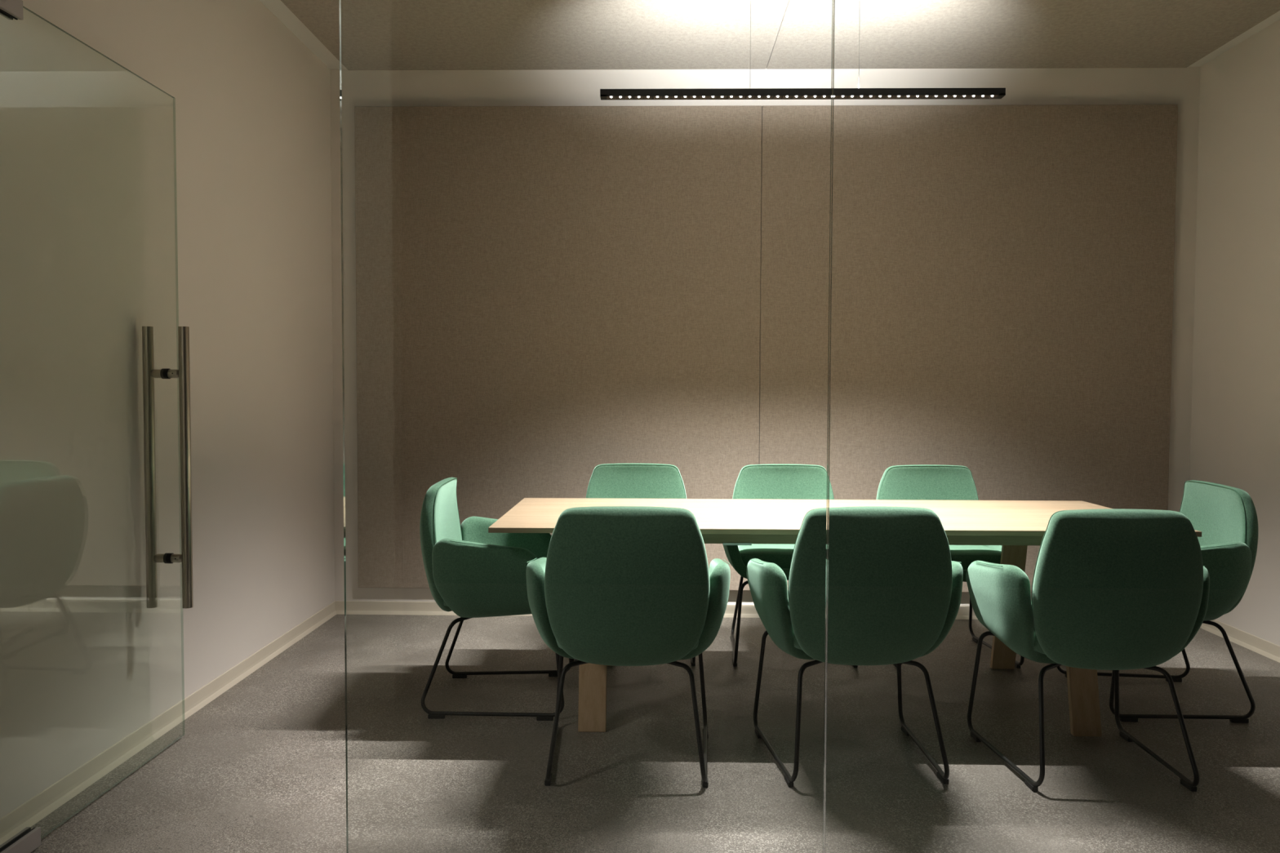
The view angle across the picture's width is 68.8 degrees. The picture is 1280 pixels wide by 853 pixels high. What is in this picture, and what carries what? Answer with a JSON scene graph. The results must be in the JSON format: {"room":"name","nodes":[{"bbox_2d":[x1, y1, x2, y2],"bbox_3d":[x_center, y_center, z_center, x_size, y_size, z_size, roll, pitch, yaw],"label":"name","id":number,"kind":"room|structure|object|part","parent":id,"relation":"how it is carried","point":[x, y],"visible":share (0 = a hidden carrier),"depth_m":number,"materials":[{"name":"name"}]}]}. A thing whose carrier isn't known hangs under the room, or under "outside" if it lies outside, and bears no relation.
{"room":"meeting room","nodes":[
{"label":"meeting room","id":0,"kind":"room"},
{"bbox_2d":[0,0,334,818],"bbox_3d":[-1.721,-0.379,3.514,0.130,2.876,2.872,0,2,1],"label":"wall","id":1,"kind":"structure","parent":0,"point":[126,205],"depth_m":3.15,"materials":[{"name":"white paint"}]},
{"bbox_2d":[0,0,193,852],"bbox_3d":[-1.575,-0.001,2.668,0.153,2.172,1.009,0,2,1],"label":"door","id":2,"kind":"structure","parent":1,"relation":"in","point":[27,840],"depth_m":3.08,"materials":[{"name":"clear glass"}]},
{"bbox_2d":[0,601,336,845],"bbox_3d":[-1.653,1.020,3.668,0.012,0.070,2.661,0,2,1],"label":"baseboard","id":3,"kind":"structure","parent":1,"relation":"attached to","point":[37,808],"depth_m":3.12,"materials":[{"name":"beige plastic"}]},
{"bbox_2d":[338,0,833,852],"bbox_3d":[-0.125,-0.320,2.113,1.103,2.872,0.012,0,2,1],"label":"glass panel","id":4,"kind":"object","parent":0,"point":[340,1],"depth_m":2.13,"materials":[{"name":"clear glass"}]},
{"bbox_2d":[31,614,1279,852],"bbox_3d":[0.314,1.224,0.980,9.800,0.120,8.278,0,2,1],"label":"floor","id":5,"kind":"structure","parent":0,"point":[260,767],"depth_m":3.02,"materials":[{"name":"carpet"}]},
{"bbox_2d":[419,477,572,720],"bbox_3d":[-0.558,0.633,3.643,0.560,0.852,0.641,0,2,-1],"label":"chair","id":6,"kind":"object","parent":5,"relation":"on","point":[471,571],"visible":0.74,"depth_m":3.39,"materials":[{"name":"green fabric"}]},
{"bbox_3d":[-0.771,0.453,3.633,0.130,0.493,0.500,0,2,-1],"label":"backrest","id":7,"kind":"part","parent":6,"relation":"part of","materials":[{"name":"green fabric"}]},
{"bbox_3d":[-0.542,0.866,3.652,0.527,0.362,0.541,0,2,-1],"label":"sled frame","id":8,"kind":"part","parent":6,"relation":"part of","materials":[{"name":"black metal"}]},
{"bbox_2d":[525,506,730,787],"bbox_3d":[-0.036,0.658,3.031,0.641,0.852,0.559,0,2,1],"label":"chair","id":9,"kind":"object","parent":5,"relation":"on","point":[614,585],"visible":1,"depth_m":2.78,"materials":[{"name":"green fabric"}]},
{"bbox_3d":[-0.036,0.891,3.056,0.541,0.362,0.527,0,2,1],"label":"sled frame","id":10,"kind":"part","parent":9,"relation":"part of","materials":[{"name":"black metal"}]},
{"bbox_2d":[555,640,698,650],"bbox_3d":[-0.036,0.635,3.028,0.507,0.103,0.385,0,2,1],"label":"seat cushion","id":11,"kind":"object","parent":9,"relation":"on","point":[561,645],"depth_m":2.83,"materials":[{"name":"green fabric"}]},
{"bbox_3d":[-0.040,0.487,2.810,0.500,0.493,0.130,0,2,1],"label":"backrest","id":12,"kind":"part","parent":9,"relation":"part of","materials":[{"name":"green fabric"}]},
{"bbox_2d":[572,462,695,666],"bbox_3d":[-0.023,0.610,4.299,0.641,0.852,0.559,0,2,1],"label":"chair","id":13,"kind":"object","parent":5,"relation":"on","point":[627,480],"visible":0.16,"depth_m":4.49,"materials":[{"name":"green fabric"}]},
{"bbox_3d":[-0.024,0.844,4.292,0.541,0.362,0.527,0,2,1],"label":"sled frame","id":14,"kind":"part","parent":13,"relation":"part of","materials":[{"name":"black metal"}]},
{"bbox_3d":[-0.018,0.422,4.507,0.500,0.493,0.130,0,2,1],"label":"backrest","id":15,"kind":"part","parent":13,"relation":"part of","materials":[{"name":"green fabric"}]},
{"bbox_2d":[723,463,857,667],"bbox_3d":[0.683,0.613,4.285,0.641,0.852,0.559,0,2,1],"label":"chair","id":16,"kind":"object","parent":5,"relation":"on","point":[769,481],"visible":0.34,"depth_m":4.46,"materials":[{"name":"green fabric"}]},
{"bbox_3d":[0.681,0.847,4.278,0.541,0.362,0.527,0,2,1],"label":"sled frame","id":17,"kind":"part","parent":16,"relation":"part of","materials":[{"name":"black metal"}]},
{"bbox_2d":[737,543,795,568],"bbox_3d":[0.683,0.590,4.287,0.507,0.103,0.385,0,2,1],"label":"seat cushion","id":18,"kind":"object","parent":16,"relation":"on","point":[780,555],"depth_m":4.11,"materials":[{"name":"green fabric"}]},
{"bbox_3d":[0.687,0.425,4.493,0.500,0.493,0.130,0,2,1],"label":"backrest","id":19,"kind":"part","parent":16,"relation":"part of","materials":[{"name":"green fabric"}]},
{"bbox_2d":[488,497,1201,736],"bbox_3d":[0.702,0.700,3.663,2.440,0.726,0.893,0,2,1],"label":"meeting table","id":20,"kind":"object","parent":5,"relation":"on","point":[1012,525],"visible":0.45,"depth_m":3.42,"materials":[{"name":"brown wood"}]},
{"bbox_3d":[-0.166,0.748,3.350,0.098,0.647,0.158,0,2,1],"label":"leg","id":21,"kind":"part","parent":20,"relation":"part of","materials":[{"name":"brown wood"}]},
{"bbox_3d":[0.353,0.425,3.405,0.103,0.008,0.056,0,2,1],"label":"cable plate","id":22,"kind":"part","parent":20,"relation":"part of","materials":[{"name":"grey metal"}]},
{"bbox_3d":[1.574,0.730,3.980,0.098,0.647,0.158,0,2,1],"label":"leg","id":23,"kind":"part","parent":20,"relation":"part of","materials":[{"name":"brown wood"}]},
{"bbox_3d":[1.564,0.755,3.324,0.098,0.647,0.158,0,2,1],"label":"leg","id":24,"kind":"part","parent":20,"relation":"part of","materials":[{"name":"brown wood"}]},
{"bbox_2d":[746,506,963,786],"bbox_3d":[0.687,0.660,3.045,0.641,0.852,0.559,0,2,-3],"label":"chair","id":25,"kind":"object","parent":5,"relation":"on","point":[895,587],"visible":1,"depth_m":2.79,"materials":[{"name":"green fabric"}]},
{"bbox_2d":[793,635,802,650],"bbox_3d":[0.687,0.637,3.042,0.507,0.103,0.385,0,2,-3],"label":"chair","id":26,"kind":"object","parent":25,"relation":"on","point":[797,639],"depth_m":2.87,"materials":[{"name":"green fabric"}]},
{"bbox_3d":[0.685,0.893,3.070,0.541,0.362,0.527,0,2,-3],"label":"sled frame","id":27,"kind":"part","parent":25,"relation":"part of","materials":[{"name":"black metal"}]},
{"bbox_3d":[0.699,0.489,2.824,0.500,0.493,0.130,0,2,-3],"label":"backrest","id":28,"kind":"part","parent":25,"relation":"part of","materials":[{"name":"green fabric"}]},
{"bbox_2d":[875,464,1024,668],"bbox_3d":[1.380,0.616,4.274,0.641,0.852,0.560,0,2,-1],"label":"chair","id":29,"kind":"object","parent":5,"relation":"on","point":[911,482],"visible":0.27,"depth_m":4.46,"materials":[{"name":"green fabric"}]},
{"bbox_3d":[1.375,0.428,4.481,0.500,0.493,0.130,0,2,-1],"label":"backrest","id":30,"kind":"part","parent":29,"relation":"part of","materials":[{"name":"green fabric"}]},
{"bbox_3d":[1.380,0.850,4.267,0.541,0.362,0.527,0,2,-1],"label":"sled frame","id":31,"kind":"part","parent":29,"relation":"part of","materials":[{"name":"black metal"}]},
{"bbox_2d":[949,545,1001,569],"bbox_3d":[1.380,0.593,4.275,0.507,0.103,0.385,0,2,-1],"label":"seat cushion","id":32,"kind":"object","parent":29,"relation":"on","point":[965,554],"depth_m":4.10,"materials":[{"name":"green fabric"}]},
{"bbox_2d":[965,508,1209,791],"bbox_3d":[1.426,0.664,3.008,0.641,0.852,0.559,0,2,-1],"label":"chair","id":33,"kind":"object","parent":5,"relation":"on","point":[1116,589],"visible":1,"depth_m":2.76,"materials":[{"name":"green fabric"}]},
{"bbox_2d":[1031,600,1045,654],"bbox_3d":[1.426,0.641,3.005,0.507,0.103,0.385,0,2,-1],"label":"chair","id":34,"kind":"object","parent":33,"relation":"on","point":[1037,633],"depth_m":2.83,"materials":[{"name":"green fabric"}]},
{"bbox_3d":[1.425,0.897,3.033,0.541,0.362,0.527,0,2,-1],"label":"sled frame","id":35,"kind":"part","parent":33,"relation":"part of","materials":[{"name":"black metal"}]},
{"bbox_3d":[1.429,0.493,2.787,0.500,0.493,0.130,0,2,-1],"label":"backrest","id":36,"kind":"part","parent":33,"relation":"part of","materials":[{"name":"green fabric"}]},
{"bbox_2d":[1057,480,1257,723],"bbox_3d":[2.014,0.642,3.640,0.560,0.852,0.641,0,2,4],"label":"chair","id":37,"kind":"object","parent":5,"relation":"on","point":[1225,516],"visible":0.35,"depth_m":3.40,"materials":[{"name":"green fabric"}]},
{"bbox_3d":[1.997,0.875,3.650,0.527,0.362,0.541,0,2,4],"label":"sled frame","id":38,"kind":"part","parent":37,"relation":"part of","materials":[{"name":"black metal"}]},
{"bbox_3d":[2.228,0.464,3.618,0.130,0.493,0.500,0,2,4],"label":"backrest","id":39,"kind":"part","parent":37,"relation":"part of","materials":[{"name":"green fabric"}]},
{"bbox_2d":[329,66,1200,605],"bbox_3d":[0.626,-0.427,4.979,4.807,2.876,0.150,0,2,1],"label":"wall","id":40,"kind":"structure","parent":0,"point":[1180,86],"depth_m":4.87,"materials":[{"name":"white paint"}]},
{"bbox_2d":[354,105,761,591],"bbox_3d":[-0.433,-0.401,4.905,2.116,2.523,0.040,0,2,1],"label":"wall panel","id":41,"kind":"object","parent":40,"relation":"attached to","point":[546,296],"visible":0.76,"depth_m":4.88,"materials":[{"name":"brown fabric"}]},
{"bbox_2d":[334,600,977,619],"bbox_3d":[0.620,0.979,4.951,4.507,0.070,0.012,0,2,1],"label":"baseboard","id":42,"kind":"structure","parent":40,"relation":"attached to","point":[353,607],"depth_m":4.99,"materials":[{"name":"beige plastic"}]},
{"bbox_2d":[759,104,1177,592],"bbox_3d":[1.688,-0.392,4.864,2.122,2.523,0.040,0,2,1],"label":"wall panel","id":43,"kind":"object","parent":40,"relation":"attached to","point":[1002,275],"visible":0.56,"depth_m":4.83,"materials":[{"name":"brown fabric"}]},
{"bbox_2d":[259,0,1279,69],"bbox_3d":[0.376,-1.870,3.491,9.800,0.120,3.022,0,2,1],"label":"ceiling","id":44,"kind":"structure","parent":0,"point":[277,7],"depth_m":4.41,"materials":[{"name":"white paint"}]},
{"bbox_2d":[280,0,788,70],"bbox_3d":[-0.451,-1.789,3.487,2.128,0.047,2.528,0,2,1],"label":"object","id":45,"kind":"structure","parent":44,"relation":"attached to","point":[376,34],"depth_m":4.26,"materials":[{"name":"white paint"}]},
{"bbox_2d":[766,0,1279,69],"bbox_3d":[1.667,-1.780,3.446,2.103,0.047,2.528,0,2,1],"label":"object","id":46,"kind":"structure","parent":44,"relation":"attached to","point":[894,33],"depth_m":4.23,"materials":[{"name":"white paint"}]},
{"bbox_2d":[600,4,1005,99],"bbox_3d":[0.626,-1.522,3.618,1.559,0.489,0.047,0,2,1],"label":"pendant lamp","id":47,"kind":"object","parent":46,"relation":"hanging from","point":[997,92],"visible":1,"depth_m":3.61,"materials":[{"name":"black metal"}]},
{"bbox_2d":[824,0,835,852],"bbox_3d":[1.626,-0.312,2.079,2.392,2.872,0.012,0,2,1],"label":"glass panel","id":48,"kind":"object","parent":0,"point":[834,0],"depth_m":2.11,"materials":[{"name":"clear glass"}]},
{"bbox_2d":[1189,19,1279,645],"bbox_3d":[2.915,-0.359,3.424,0.130,2.876,2.872,0,2,1],"label":"wall","id":49,"kind":"structure","parent":0,"point":[1235,416],"depth_m":4.45,"materials":[{"name":"white paint"}]},
{"bbox_2d":[1200,619,1279,662],"bbox_3d":[2.840,1.042,3.507,0.012,0.070,2.808,0,2,1],"label":"baseboard","id":50,"kind":"structure","parent":49,"relation":"attached to","point":[1265,648],"depth_m":4.39,"materials":[{"name":"beige plastic"}]}
]}

